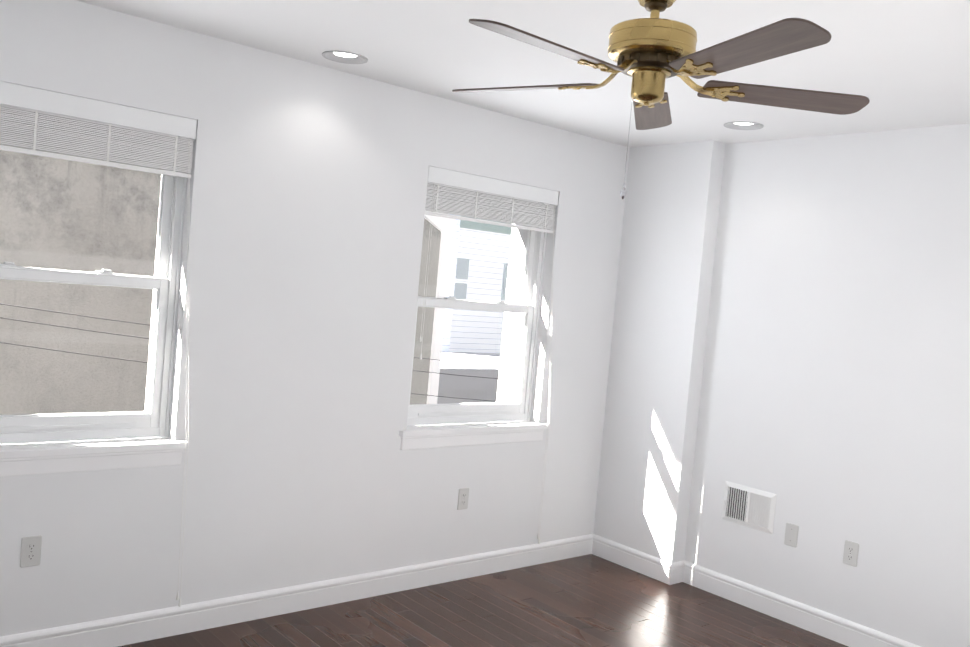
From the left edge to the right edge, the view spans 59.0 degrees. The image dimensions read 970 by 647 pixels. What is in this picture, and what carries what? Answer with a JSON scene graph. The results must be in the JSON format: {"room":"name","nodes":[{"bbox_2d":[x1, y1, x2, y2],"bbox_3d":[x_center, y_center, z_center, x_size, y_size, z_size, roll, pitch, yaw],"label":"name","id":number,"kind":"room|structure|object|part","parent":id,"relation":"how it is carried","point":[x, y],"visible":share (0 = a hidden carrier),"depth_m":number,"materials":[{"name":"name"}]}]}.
{"room":"empty bedroom","nodes":[
{"label":"empty bedroom","id":0,"kind":"room"},
{"bbox_2d":[0,0,629,636],"bbox_3d":[-0.896,-0.050,4.141,4.225,2.750,0.480,3,3,-40],"label":"wall","id":1,"kind":"structure","parent":0,"point":[304,210],"depth_m":3.89,"materials":[{"name":"paint"}]},
{"bbox_2d":[20,535,41,566],"bbox_3d":[-1.714,0.861,3.238,0.070,0.115,0.009,3,3,-40],"label":"electrical outlet","id":2,"kind":"object","parent":1,"relation":"attached to","point":[30,554],"visible":1,"depth_m":3.23,"materials":[{"name":"white plastic"}]},
{"bbox_2d":[0,437,187,476],"bbox_3d":[-1.662,0.516,3.279,1.017,0.100,0.123,3,3,-40],"label":"window sill","id":3,"kind":"structure","parent":1,"relation":"attached to","point":[46,458],"depth_m":3.33,"materials":[{"name":"paint"}]},
{"bbox_2d":[0,104,193,443],"bbox_3d":[-1.641,-0.199,3.299,0.927,1.325,0.159,3,3,-40],"label":"window","id":4,"kind":"structure","parent":1,"relation":"in","point":[67,136],"depth_m":3.40,"materials":[{"name":"glass"}]},
{"bbox_3d":[-1.660,-0.208,3.322,0.867,1.257,0.076,3,3,-40],"label":"window sash","id":5,"kind":"part","parent":4,"relation":"part of","materials":[{"name":"white wood"}]},
{"bbox_2d":[0,81,196,138],"bbox_3d":[-1.544,-0.812,3.223,0.919,0.079,0.043,3,3,-40],"label":"blind headrail","id":6,"kind":"object","parent":4,"relation":"attached to","point":[20,96],"visible":1,"depth_m":3.25,"materials":[{"name":"plastic"}]},
{"bbox_2d":[31,111,189,606],"bbox_3d":[-1.579,0.199,3.276,0.966,1.949,0.086,3,3,-40],"label":"blind cords","id":7,"kind":"object","parent":6,"relation":"hanging from","point":[108,151],"visible":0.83,"depth_m":3.50,"materials":[{"name":"white fabric"}]},
{"bbox_2d":[0,534,591,646],"bbox_3d":[-0.885,1.278,3.979,4.080,0.121,0.016,3,3,-40],"label":"baseboard","id":8,"kind":"structure","parent":1,"relation":"attached to","point":[122,630],"depth_m":3.94,"materials":[{"name":"paint"}]},
{"bbox_2d":[457,488,468,509],"bbox_3d":[-0.115,0.939,4.594,0.070,0.115,0.009,3,3,-40],"label":"electrical outlet","id":9,"kind":"object","parent":1,"relation":"attached to","point":[463,495],"visible":1,"depth_m":4.59,"materials":[{"name":"white plastic"}]},
{"bbox_2d":[399,421,546,449],"bbox_3d":[-0.065,0.600,4.635,1.012,0.100,0.123,3,3,-40],"label":"window sill","id":10,"kind":"structure","parent":1,"relation":"attached to","point":[433,436],"depth_m":4.57,"materials":[{"name":"paint"}]},
{"bbox_2d":[407,182,555,425],"bbox_3d":[-0.044,-0.115,4.654,0.922,1.325,0.160,3,3,-40],"label":"window","id":11,"kind":"structure","parent":1,"relation":"in","point":[460,202],"depth_m":4.70,"materials":[{"name":"glass"}]},
{"bbox_3d":[-0.063,-0.123,4.678,0.862,1.257,0.076,3,3,-40],"label":"window sash","id":12,"kind":"part","parent":11,"relation":"part of","materials":[{"name":"white wood"}]},
{"bbox_2d":[428,166,558,204],"bbox_3d":[0.053,-0.728,4.578,0.914,0.079,0.043,3,3,-40],"label":"blind headrail","id":13,"kind":"object","parent":11,"relation":"attached to","point":[436,175],"visible":0.83,"depth_m":4.53,"materials":[{"name":"plastic"}]},
{"bbox_2d":[419,184,554,543],"bbox_3d":[0.018,0.284,4.632,0.961,1.949,0.086,3,3,-40],"label":"blind cords","id":14,"kind":"object","parent":13,"relation":"hanging from","point":[420,340],"visible":0.83,"depth_m":4.82,"materials":[{"name":"white fabric"}]},
{"bbox_2d":[118,554,847,646],"bbox_3d":[0.540,1.634,2.344,4.985,0.200,5.160,3,3,-40],"label":"floor","id":15,"kind":"structure","parent":0,"point":[590,600],"depth_m":4.17,"materials":[{"name":"brown wood"}]},
{"bbox_2d":[76,0,969,146],"bbox_3d":[0.770,-0.953,2.235,4.985,0.001,5.160,3,3,-40],"label":"ceiling","id":16,"kind":"structure","parent":0,"point":[902,64],"depth_m":3.29,"materials":[{"name":"paint"}]},
{"bbox_2d":[322,51,367,63],"bbox_3d":[-0.593,-1.164,3.649,0.196,0.068,0.196,3,3,-40],"label":"recessed light","id":17,"kind":"object","parent":16,"relation":"in","point":[345,57],"visible":0.69,"depth_m":3.68,"materials":[{"name":"white"}]},
{"bbox_2d":[452,0,869,198],"bbox_3d":[0.434,-0.673,2.440,1.212,0.634,1.261,3,3,-40],"label":"ceiling fan","id":18,"kind":"object","parent":16,"relation":"hanging from","point":[652,53],"visible":1,"depth_m":2.38,"materials":[{"name":"brown wood"}]},
{"label":"blade","id":19,"kind":"part","parent":18,"relation":"part of","materials":[{"name":"brown wood"}]},
{"label":"blade","id":20,"kind":"part","parent":18,"relation":"part of","materials":[{"name":"brown wood"}]},
{"bbox_3d":[0.412,-0.507,2.479,0.019,0.297,0.018,3,3,-40],"label":"chain","id":21,"kind":"part","parent":18,"relation":"part of","materials":[{"name":"silver metal"}]},
{"bbox_3d":[0.560,-0.705,2.871,0.128,0.006,0.495,-7,0,13],"label":"blade","id":22,"kind":"part","parent":18,"relation":"part of","materials":[{"name":"brown wood"}]},
{"label":"blade","id":23,"kind":"part","parent":18,"relation":"part of","materials":[{"name":"brown wood"}]},
{"bbox_3d":[0.876,-0.662,2.514,0.495,0.006,0.128,5,-10,-6],"label":"blade","id":24,"kind":"part","parent":18,"relation":"part of","materials":[{"name":"brown wood"}]},
{"bbox_2d":[723,121,763,129],"bbox_3d":[1.300,-1.023,4.302,0.196,0.068,0.196,3,3,-40],"label":"recessed light","id":25,"kind":"object","parent":16,"relation":"in","point":[740,125],"visible":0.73,"depth_m":4.34,"materials":[{"name":"white"}]},
{"bbox_2d":[593,140,724,562],"bbox_3d":[1.008,0.180,5.062,0.115,2.550,0.600,3,3,-40],"label":"wall","id":26,"kind":"structure","parent":0,"point":[665,268],"depth_m":4.97,"materials":[{"name":"paint"}]},
{"bbox_2d":[592,534,679,584],"bbox_3d":[0.862,1.388,5.058,0.015,0.121,0.595,3,3,-40],"label":"baseboard","id":27,"kind":"structure","parent":26,"relation":"attached to","point":[656,568],"depth_m":5.02,"materials":[{"name":"paint"}]},
{"bbox_2d":[684,124,969,646],"bbox_3d":[2.424,0.259,3.771,0.380,2.750,5.160,3,3,-40],"label":"wall","id":28,"kind":"structure","parent":0,"point":[834,410],"depth_m":4.23,"materials":[{"name":"paint"}]},
{"bbox_2d":[722,481,776,533],"bbox_3d":[1.413,0.988,4.611,0.019,0.212,0.312,3,3,-40],"label":"air vent","id":29,"kind":"object","parent":28,"relation":"in","point":[746,506],"visible":1,"depth_m":4.60,"materials":[{"name":"metal"}]},
{"bbox_2d":[784,522,798,547],"bbox_3d":[1.578,1.089,4.418,0.007,0.115,0.070,3,3,-40],"label":"electrical outlet","id":30,"kind":"object","parent":28,"relation":"attached to","point":[791,535],"visible":1,"depth_m":4.41,"materials":[{"name":"white plastic"}]},
{"bbox_2d":[676,560,920,646],"bbox_3d":[2.341,1.585,3.481,0.015,0.121,3.770,3,3,-40],"label":"baseboard","id":31,"kind":"structure","parent":28,"relation":"attached to","point":[835,628],"depth_m":4.41,"materials":[{"name":"paint"}]},
{"bbox_2d":[843,540,858,566],"bbox_3d":[1.781,1.120,4.176,0.009,0.115,0.070,3,3,-40],"label":"electrical outlet","id":32,"kind":"object","parent":28,"relation":"attached to","point":[850,554],"visible":1,"depth_m":4.17,"materials":[{"name":"white plastic"}]},
{"label":"outside","id":33,"kind":"structure","parent":0,"visible":0},
{"bbox_2d":[0,144,440,414],"bbox_3d":[-4.428,1.713,7.462,7.280,8.340,3.000,3,3,-40],"label":"stucco","id":34,"kind":"structure","parent":33,"point":[99,292],"depth_m":6.43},
{"bbox_2d":[424,210,457,403],"bbox_3d":[-3.507,1.765,6.439,7.503,8.484,0.350,3,3,-40],"label":"trim","id":35,"kind":"structure","parent":34,"relation":"attached to","point":[433,380],"depth_m":8.58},
{"bbox_2d":[0,303,499,401],"bbox_3d":[-0.916,0.174,6.296,13.001,1.447,0.156,3,3,-40],"label":"cables","id":36,"kind":"object","parent":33,"point":[149,338],"depth_m":5.12,"materials":[{"name":"black rubber"}]},
{"bbox_2d":[441,212,459,351],"bbox_3d":[-2.291,1.382,16.734,0.700,8.600,4.000,3,3,-40],"label":"siding","id":37,"kind":"object","parent":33,"point":[450,288],"depth_m":15.29,"materials":[{"name":"white"}]},
{"bbox_2d":[437,352,500,403],"bbox_3d":[1.423,3.304,14.442,10.650,5.620,4.400,3,3,-40],"label":"flat roof","id":38,"kind":"structure","parent":33,"point":[454,382],"depth_m":10.07,"materials":[{"name":"grey"}]},
{"bbox_2d":[449,228,510,352],"bbox_3d":[-0.920,1.835,19.846,5.350,7.680,5.100,3,3,-40],"label":"siding","id":39,"kind":"object","parent":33,"point":[473,270],"depth_m":17.04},
{"bbox_2d":[454,258,508,302],"bbox_3d":[0.019,-0.800,17.087,1.700,0.880,0.040,3,3,-40],"label":"windows","id":40,"kind":"structure","parent":39,"relation":"attached to","point":[459,295],"depth_m":16.69,"materials":[{"name":"glass"}]}
]}

